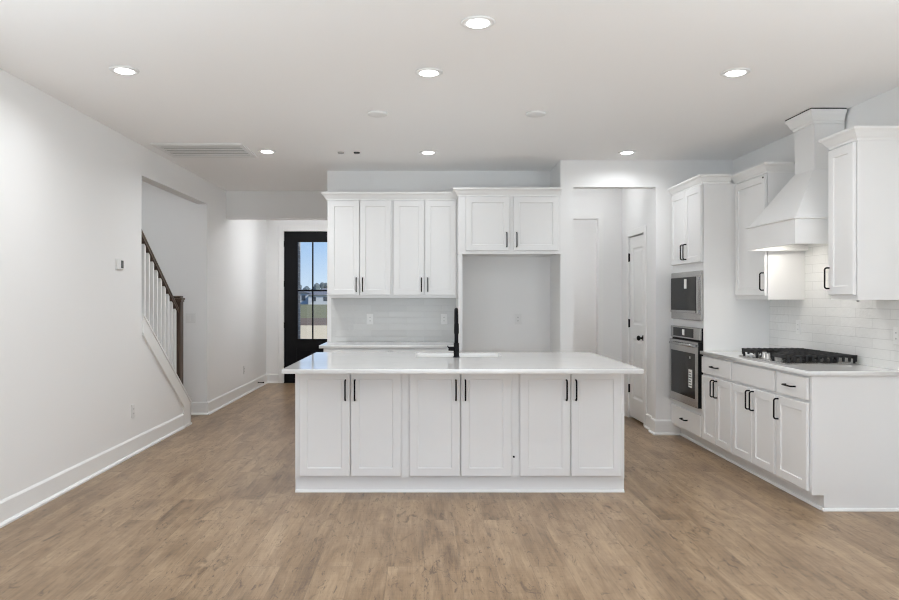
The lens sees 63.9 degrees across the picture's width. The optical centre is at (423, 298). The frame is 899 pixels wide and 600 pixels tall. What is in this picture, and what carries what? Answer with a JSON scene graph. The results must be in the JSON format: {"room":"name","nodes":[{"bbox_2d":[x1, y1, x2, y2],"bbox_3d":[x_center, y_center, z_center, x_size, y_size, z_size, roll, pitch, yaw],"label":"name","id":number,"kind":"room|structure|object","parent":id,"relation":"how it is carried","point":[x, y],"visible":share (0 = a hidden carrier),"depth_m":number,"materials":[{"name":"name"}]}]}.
{"room":"kitchen","nodes":[
{"label":"kitchen","id":0,"kind":"room"},
{"bbox_2d":[0,68,265,500],"bbox_3d":[-2.600,-0.009,4.050,0.120,2.743,15.340,0,0,0],"label":"wall","id":1,"kind":"structure","parent":0,"point":[75,357],"depth_m":5.40,"materials":[{"name":"paint"}]},
{"bbox_2d":[0,414,184,527],"bbox_3d":[-2.525,1.287,2.038,0.030,0.150,11.075,0,0,0],"label":"baseboard","id":2,"kind":"structure","parent":1,"relation":"attached to","point":[17,505],"depth_m":5.26,"materials":[{"name":"paint"}]},
{"bbox_2d":[116,258,123,269],"bbox_3d":[-2.530,-0.283,5.990,0.018,0.096,0.132,0,0,0],"label":"thermostat","id":3,"kind":"object","parent":1,"relation":"attached to","point":[119,262],"visible":1,"depth_m":5.97,"materials":[{"name":"white plastic"}]},
{"bbox_2d":[131,404,134,417],"bbox_3d":[-2.535,0.982,6.280,0.009,0.116,0.072,0,0,0],"label":"wall outlet","id":4,"kind":"object","parent":1,"relation":"attached to","point":[133,405],"visible":1,"depth_m":6.27,"materials":[{"name":"white plastic"}]},
{"bbox_2d":[142,313,191,427],"bbox_3d":[-2.599,0.748,7.144,0.167,1.229,1.332,0,0,0],"label":"trim","id":5,"kind":"structure","parent":1,"relation":"attached to","point":[148,334],"depth_m":7.09,"materials":[{"name":"paint"}]},
{"bbox_2d":[142,230,184,383],"bbox_3d":[-2.600,0.154,7.082,0.120,1.678,1.156,0,0,0],"label":"stair railing","id":6,"kind":"object","parent":5,"relation":"on","point":[163,310],"visible":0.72,"depth_m":7.15,"materials":[{"name":"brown wood"}]},
{"bbox_2d":[191,374,277,414],"bbox_3d":[-3.024,1.287,10.005,1.190,0.150,3.255,0,0,3],"label":"baseboard","id":7,"kind":"structure","parent":1,"relation":"attached to","point":[197,408],"depth_m":9.39,"materials":[{"name":"paint"}]},
{"bbox_2d":[142,181,196,401],"bbox_3d":[-3.230,-0.009,8.500,1.140,2.743,0.120,0,0,0],"label":"wall","id":8,"kind":"structure","parent":0,"point":[169,220],"depth_m":8.44,"materials":[{"name":"paint"}]},
{"bbox_2d":[226,191,326,219],"bbox_3d":[-1.792,-1.204,9.320,1.495,0.354,0.160,0,0,0],"label":"wall header","id":9,"kind":"structure","parent":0,"point":[240,205],"depth_m":9.24,"materials":[{"name":"paint"}]},
{"bbox_2d":[266,220,326,373],"bbox_3d":[-1.735,-0.009,11.660,1.610,2.743,0.120,0,0,0],"label":"wall","id":10,"kind":"structure","parent":0,"point":[271,225],"depth_m":11.60,"materials":[{"name":"paint"}]},
{"bbox_2d":[278,226,326,382],"bbox_3d":[-1.798,0.097,11.639,1.090,2.530,0.163,0,0,0],"label":"door","id":11,"kind":"structure","parent":10,"relation":"in","point":[291,349],"depth_m":11.62,"materials":[{"name":"paint"}]},
{"bbox_2d":[327,171,549,351],"bbox_3d":[0.225,-0.009,7.840,2.540,2.743,0.120,0,0,0],"label":"wall","id":12,"kind":"structure","parent":0,"point":[494,289],"depth_m":7.78,"materials":[{"name":"paint"}]},
{"bbox_2d":[321,192,391,297],"bbox_3d":[-0.693,-0.552,7.583,0.726,1.088,0.389,0,0,0],"label":"upper cabinet","id":13,"kind":"object","parent":12,"relation":"attached to","point":[359,224],"visible":1,"depth_m":7.44,"materials":[{"name":"paint"}]},
{"bbox_2d":[331,298,455,340],"bbox_3d":[-0.329,0.228,7.775,1.342,0.472,0.010,0,0,0],"label":"backsplash","id":14,"kind":"structure","parent":12,"relation":"attached to","point":[394,319],"depth_m":7.77,"materials":[{"name":"tile"}]},
{"bbox_2d":[367,314,372,323],"bbox_3d":[-0.583,0.222,7.765,0.072,0.116,0.009,0,0,0],"label":"wall outlet","id":15,"kind":"object","parent":14,"relation":"attached to","point":[369,316],"visible":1,"depth_m":7.76,"materials":[{"name":"white plastic"}]},
{"bbox_2d":[441,314,446,323],"bbox_3d":[0.216,0.222,7.765,0.072,0.116,0.009,0,0,0],"label":"wall outlet","id":16,"kind":"object","parent":14,"relation":"attached to","point":[443,316],"visible":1,"depth_m":7.76,"materials":[{"name":"white plastic"}]},
{"bbox_2d":[392,192,456,297],"bbox_3d":[0.006,-0.552,7.583,0.670,1.088,0.389,0,0,0],"label":"upper cabinet","id":17,"kind":"object","parent":12,"relation":"attached to","point":[424,224],"visible":0.96,"depth_m":7.44,"materials":[{"name":"paint"}]},
{"bbox_2d":[515,314,520,323],"bbox_3d":[1.015,0.222,7.775,0.072,0.116,0.009,0,0,0],"label":"wall outlet","id":18,"kind":"object","parent":12,"relation":"attached to","point":[517,316],"visible":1,"depth_m":7.77,"materials":[{"name":"white plastic"}]},
{"bbox_2d":[0,0,898,190],"bbox_3d":[0.100,-1.431,4.020,8.200,0.139,15.440,0,0,0],"label":"ceiling","id":19,"kind":"structure","parent":0,"point":[300,80],"depth_m":4.46,"materials":[{"name":"paint"}]},
{"bbox_2d":[109,65,139,74],"bbox_3d":[-1.810,-1.374,4.350,0.170,0.013,0.170,0,0,0],"label":"recessed light","id":20,"kind":"object","parent":19,"relation":"in","point":[122,70],"visible":1,"depth_m":4.32,"materials":[{"name":"white plastic"}]},
{"bbox_2d":[150,143,256,157],"bbox_3d":[-2.025,-1.374,6.690,0.815,0.014,0.590,0,0,0],"label":"ceiling vent","id":21,"kind":"object","parent":19,"relation":"in","point":[175,150],"visible":1,"depth_m":6.70,"materials":[{"name":"white plastic"}]},
{"bbox_2d":[258,149,275,153],"bbox_3d":[-1.470,-1.374,6.740,0.170,0.013,0.170,0,0,0],"label":"recessed light","id":22,"kind":"object","parent":19,"relation":"in","point":[266,151],"visible":1,"depth_m":6.71,"materials":[{"name":"white plastic"}]},
{"bbox_2d":[419,150,436,154],"bbox_3d":[0.040,-1.374,6.786,0.170,0.013,0.170,0,0,0],"label":"recessed light","id":23,"kind":"object","parent":19,"relation":"in","point":[426,152],"visible":1,"depth_m":6.75,"materials":[{"name":"white plastic"}]},
{"bbox_2d":[415,68,442,76],"bbox_3d":[0.030,-1.374,4.390,0.170,0.013,0.170,0,0,0],"label":"recessed light","id":24,"kind":"object","parent":19,"relation":"in","point":[423,72],"visible":1,"depth_m":4.37,"materials":[{"name":"white plastic"}]},
{"bbox_2d":[461,15,494,29],"bbox_3d":[0.270,-1.374,3.596,0.170,0.013,0.170,0,0,0],"label":"recessed light","id":25,"kind":"object","parent":19,"relation":"in","point":[478,22],"visible":1,"depth_m":3.58,"materials":[{"name":"white plastic"}]},
{"bbox_2d":[618,150,635,154],"bbox_3d":[1.913,-1.374,6.786,0.170,0.013,0.170,0,0,0],"label":"recessed light","id":26,"kind":"object","parent":19,"relation":"in","point":[625,152],"visible":1,"depth_m":6.75,"materials":[{"name":"white plastic"}]},
{"bbox_2d":[721,68,750,76],"bbox_3d":[1.900,-1.374,4.390,0.170,0.013,0.170,0,0,0],"label":"recessed light","id":27,"kind":"object","parent":19,"relation":"in","point":[734,72],"visible":1,"depth_m":4.37,"materials":[{"name":"white plastic"}]},
{"bbox_2d":[0,383,898,599],"bbox_3d":[0.100,1.412,4.020,8.200,0.100,15.440,0,0,0],"label":"floor","id":28,"kind":"structure","parent":0,"point":[211,510],"depth_m":4.07,"materials":[{"name":"brown wood"}]},
{"bbox_2d":[295,374,406,491],"bbox_3d":[-0.513,0.929,5.599,0.784,0.866,1.201,0,0,0],"label":"base cabinet","id":29,"kind":"object","parent":28,"relation":"on","point":[351,429],"visible":0.93,"depth_m":5.04,"materials":[{"name":"paint"}]},
{"bbox_2d":[282,352,643,373],"bbox_3d":[0.255,0.480,5.482,2.379,0.030,1.505,0,0,0],"label":"countertop","id":30,"kind":"structure","parent":29,"relation":"on","point":[318,362],"depth_m":5.23,"materials":[{"name":"white stone"}]},
{"bbox_2d":[447,308,459,357],"bbox_3d":[0.234,0.270,5.782,0.103,0.390,0.236,0,0,0],"label":"faucet","id":31,"kind":"object","parent":30,"relation":"on","point":[455,348],"visible":1,"depth_m":5.68,"materials":[{"name":"black metal"}]},
{"bbox_2d":[324,348,390,351],"bbox_3d":[-0.665,0.929,7.442,0.670,0.866,0.672,0,0,0],"label":"base cabinet","id":32,"kind":"object","parent":28,"relation":"on","point":[325,349],"visible":0.06,"depth_m":7.17,"materials":[{"name":"paint"}]},
{"bbox_2d":[319,342,453,347],"bbox_3d":[-0.350,0.480,7.460,1.384,0.030,0.639,0,0,0],"label":"countertop","id":33,"kind":"structure","parent":32,"relation":"on","point":[327,344],"depth_m":7.14,"materials":[{"name":"white stone"}]},
{"bbox_2d":[391,348,453,351],"bbox_3d":[0.006,0.929,7.442,0.670,0.866,0.672,0,0,0],"label":"base cabinet","id":34,"kind":"object","parent":28,"relation":"on","point":[392,349],"visible":0.02,"depth_m":7.14,"materials":[{"name":"paint"}]},
{"bbox_2d":[407,374,516,491],"bbox_3d":[0.265,0.929,5.599,0.772,0.866,1.201,0,0,0],"label":"base cabinet","id":35,"kind":"object","parent":28,"relation":"on","point":[462,428],"visible":0.97,"depth_m":5.04,"materials":[{"name":"paint"}]},
{"bbox_2d":[452,187,561,351],"bbox_3d":[0.824,0.132,7.444,1.074,2.460,0.670,0,0,0],"label":"tall cabinet","id":36,"kind":"object","parent":28,"relation":"on","point":[491,221],"visible":0.91,"depth_m":7.15,"materials":[{"name":"paint"}]},
{"bbox_2d":[516,374,623,491],"bbox_3d":[1.030,0.929,5.599,0.757,0.866,1.201,0,0,0],"label":"base cabinet","id":37,"kind":"object","parent":28,"relation":"on","point":[570,427],"visible":0.89,"depth_m":5.04,"materials":[{"name":"paint"}]},
{"bbox_2d":[667,174,768,450],"bbox_3d":[2.756,0.131,6.777,0.656,2.462,0.845,0,0,0],"label":"tall cabinet","id":38,"kind":"object","parent":28,"relation":"on","point":[702,205],"visible":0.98,"depth_m":6.41,"materials":[{"name":"paint"}]},
{"bbox_2d":[669,325,702,408],"bbox_3d":[2.448,0.627,6.801,0.082,0.720,0.761,0,0,0],"label":"wall oven","id":39,"kind":"object","parent":38,"relation":"in","point":[686,343],"visible":1,"depth_m":6.70,"materials":[{"name":"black metal"}]},
{"bbox_2d":[671,270,702,320],"bbox_3d":[2.466,-0.025,6.801,0.045,0.449,0.761,0,0,0],"label":"microwave oven","id":40,"kind":"object","parent":38,"relation":"in","point":[686,287],"visible":1,"depth_m":6.71,"materials":[{"name":"silver metal"}]},
{"bbox_2d":[702,355,743,467],"bbox_3d":[2.756,0.929,6.093,0.656,0.866,0.633,0,0,0],"label":"base cabinet","id":41,"kind":"object","parent":28,"relation":"on","point":[717,381],"visible":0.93,"depth_m":6.05,"materials":[{"name":"paint"}]},
{"bbox_2d":[700,351,898,375],"bbox_3d":[2.770,0.480,5.503,0.628,0.030,1.811,0,0,0],"label":"countertop","id":42,"kind":"structure","parent":41,"relation":"on","point":[808,370],"depth_m":4.85,"materials":[{"name":"white stone"}]},
{"bbox_2d":[739,348,858,364],"bbox_3d":[2.795,0.430,5.423,0.520,0.068,0.745,0,0,0],"label":"gas cooktop","id":43,"kind":"object","parent":42,"relation":"in","point":[787,356],"visible":1,"depth_m":5.20,"materials":[{"name":"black metal"}]},
{"bbox_2d":[732,361,788,491],"bbox_3d":[2.756,0.929,5.422,0.655,0.866,0.714,0,0,0],"label":"base cabinet","id":44,"kind":"object","parent":28,"relation":"on","point":[754,392],"visible":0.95,"depth_m":5.37,"materials":[{"name":"paint"}]},
{"bbox_2d":[773,370,898,511],"bbox_3d":[2.756,0.929,4.833,0.656,0.866,0.462,0,0,0],"label":"base cabinet","id":45,"kind":"object","parent":28,"relation":"on","point":[837,437],"visible":0.99,"depth_m":4.62,"materials":[{"name":"paint"}]},
{"bbox_2d":[550,163,557,351],"bbox_3d":[1.430,-0.009,7.550,0.130,2.743,0.460,0,0,0],"label":"wall","id":46,"kind":"structure","parent":0,"point":[554,172],"depth_m":7.53,"materials":[{"name":"paint"}]},
{"bbox_2d":[573,220,595,353],"bbox_3d":[2.100,-0.009,10.450,2.200,2.743,0.100,0,0,0],"label":"wall","id":47,"kind":"structure","parent":0,"point":[584,231],"depth_m":10.40,"materials":[{"name":"paint"}]},
{"bbox_2d":[573,189,621,361],"bbox_3d":[1.726,-0.009,8.620,1.452,2.743,0.120,0,0,0],"label":"wall","id":48,"kind":"structure","parent":0,"point":[608,202],"depth_m":8.56,"materials":[{"name":"paint"}]},
{"bbox_2d":[573,213,602,355],"bbox_3d":[1.815,0.172,8.552,0.630,2.380,0.015,0,0,0],"label":"trim","id":49,"kind":"structure","parent":48,"relation":"attached to","point":[599,216],"depth_m":8.54,"materials":[{"name":"paint"}]},
{"bbox_2d":[622,189,651,416],"bbox_3d":[2.402,-0.009,7.940,0.100,2.743,1.240,0,0,0],"label":"wall","id":50,"kind":"structure","parent":0,"point":[636,203],"depth_m":7.89,"materials":[{"name":"paint"}]},
{"bbox_2d":[626,225,646,425],"bbox_3d":[2.340,0.294,7.955,0.107,2.135,0.720,0,0,0],"label":"door","id":51,"kind":"structure","parent":50,"relation":"in","point":[637,257],"depth_m":7.96,"materials":[{"name":"paint"}]},
{"bbox_2d":[644,414,679,434],"bbox_3d":[2.421,1.287,7.380,0.267,0.150,0.420,0,0,0],"label":"baseboard","id":52,"kind":"structure","parent":50,"relation":"attached to","point":[655,427],"depth_m":7.19,"materials":[{"name":"paint"}]},
{"bbox_2d":[558,160,731,432],"bbox_3d":[2.275,-0.009,7.260,1.820,2.743,0.120,0,0,0],"label":"wall","id":53,"kind":"structure","parent":0,"point":[656,175],"depth_m":7.20,"materials":[{"name":"paint"}]},
{"bbox_2d":[732,86,898,183],"bbox_3d":[3.145,-0.009,1.790,0.120,2.743,10.820,0,0,0],"label":"wall","id":54,"kind":"structure","parent":0,"point":[882,109],"depth_m":5.16,"materials":[{"name":"paint"}]},
{"bbox_2d":[731,162,804,299],"bbox_3d":[2.901,-0.543,6.085,0.365,1.104,0.646,0,0,0],"label":"upper cabinet","id":55,"kind":"object","parent":54,"relation":"attached to","point":[759,275],"visible":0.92,"depth_m":5.88,"materials":[{"name":"paint"}]},
{"bbox_2d":[745,108,846,250],"bbox_3d":[2.826,-0.882,5.400,0.496,0.998,0.768,0,0,0],"label":"range hood","id":56,"kind":"object","parent":54,"relation":"attached to","point":[796,218],"visible":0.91,"depth_m":5.26,"materials":[{"name":"paint"}]},
{"bbox_2d":[769,244,898,369],"bbox_3d":[3.080,0.015,5.512,0.010,0.897,1.794,0,0,0],"label":"backsplash","id":57,"kind":"structure","parent":54,"relation":"attached to","point":[863,329],"depth_m":5.46,"materials":[{"name":"tile"}]},
{"bbox_2d":[796,320,800,333],"bbox_3d":[3.070,0.234,5.910,0.009,0.116,0.072,0,0,0],"label":"wall outlet","id":58,"kind":"object","parent":57,"relation":"attached to","point":[798,322],"visible":1,"depth_m":5.89,"materials":[{"name":"white plastic"}]},
{"bbox_2d":[893,327,898,344],"bbox_3d":[3.070,0.242,4.675,0.009,0.116,0.072,0,0,0],"label":"wall outlet","id":59,"kind":"object","parent":57,"relation":"attached to","point":[895,329],"visible":1,"depth_m":4.68,"materials":[{"name":"white plastic"}]},
{"bbox_2d":[895,330,897,340],"bbox_3d":[3.068,0.242,4.675,0.002,0.068,0.034,0,0,0],"label":"receptacle","id":60,"kind":"object","parent":59,"relation":"attached to","point":[896,331],"depth_m":4.67,"materials":[{"name":"grey plastic"}]},
{"bbox_2d":[818,126,898,301],"bbox_3d":[2.901,-0.536,4.766,0.365,1.117,0.414,0,0,0],"label":"upper cabinet","id":61,"kind":"object","parent":54,"relation":"attached to","point":[863,161],"visible":1,"depth_m":4.62,"materials":[{"name":"paint"}]},
{"label":"outside","id":62,"kind":"structure","parent":0,"visible":0},
{"bbox_2d":[300,304,326,317],"bbox_3d":[-30.000,1.737,238.000,380.000,0.450,364.000,0,0,0],"label":"lawn","id":63,"kind":"structure","parent":62,"point":[320,310],"depth_m":87.23,"materials":[{"name":"green plant"}]},
{"bbox_2d":[300,289,311,303],"bbox_3d":[-34.500,-0.738,190.000,9.800,4.500,8.800,0,0,0],"label":"house","id":64,"kind":"structure","parent":63,"relation":"on","point":[303,294],"depth_m":186.01,"materials":[{"name":"blue"}]},
{"bbox_2d":[311,283,320,291],"bbox_3d":[-33.824,-1.724,225.652,3.488,6.485,2.971,0,0,0],"label":"tree","id":65,"kind":"object","parent":63,"relation":"on","point":[316,286],"visible":0.38,"depth_m":224.92,"materials":[{"name":"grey plant"}]},
{"bbox_2d":[308,288,326,303],"bbox_3d":[-23.500,-0.638,186.000,12.300,4.300,8.800,0,0,0],"label":"house","id":66,"kind":"structure","parent":63,"relation":"on","point":[320,297],"depth_m":182.01,"materials":[{"name":"white"}]},
{"bbox_2d":[320,282,326,288],"bbox_3d":[-32.158,-1.846,232.511,3.263,6.728,3.699,0,0,0],"label":"tree","id":67,"kind":"object","parent":63,"relation":"on","point":[322,285],"visible":0.19,"depth_m":231.49,"materials":[{"name":"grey plant"}]},
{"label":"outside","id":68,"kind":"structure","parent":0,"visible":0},
{"bbox_2d":[300,318,326,324],"bbox_3d":[-20.000,1.737,48.250,200.000,0.450,15.500,0,0,0],"label":"soil","id":69,"kind":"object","parent":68,"point":[303,321],"depth_m":47.33,"materials":[{"name":"brown soil"}]},
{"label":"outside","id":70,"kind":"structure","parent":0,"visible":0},
{"bbox_3d":[-0.600,1.677,12.625,4.200,0.570,1.750,0,0,0],"label":"porch slab","id":71,"kind":"object","parent":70,"visible":0},
{"bbox_2d":[298,242,299,338],"bbox_3d":[-2.360,-0.073,11.982,0.520,2.930,0.515,0,0,0],"label":"door frame","id":72,"kind":"structure","parent":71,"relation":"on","point":[298,242],"depth_m":12.10,"materials":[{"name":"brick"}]},
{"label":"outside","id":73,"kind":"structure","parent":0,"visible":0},
{"bbox_2d":[300,325,326,338],"bbox_3d":[-20.000,1.737,27.000,200.000,0.450,27.000,0,0,0],"label":"street","id":74,"kind":"structure","parent":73,"point":[320,331],"depth_m":32.51,"materials":[{"name":"concrete"}]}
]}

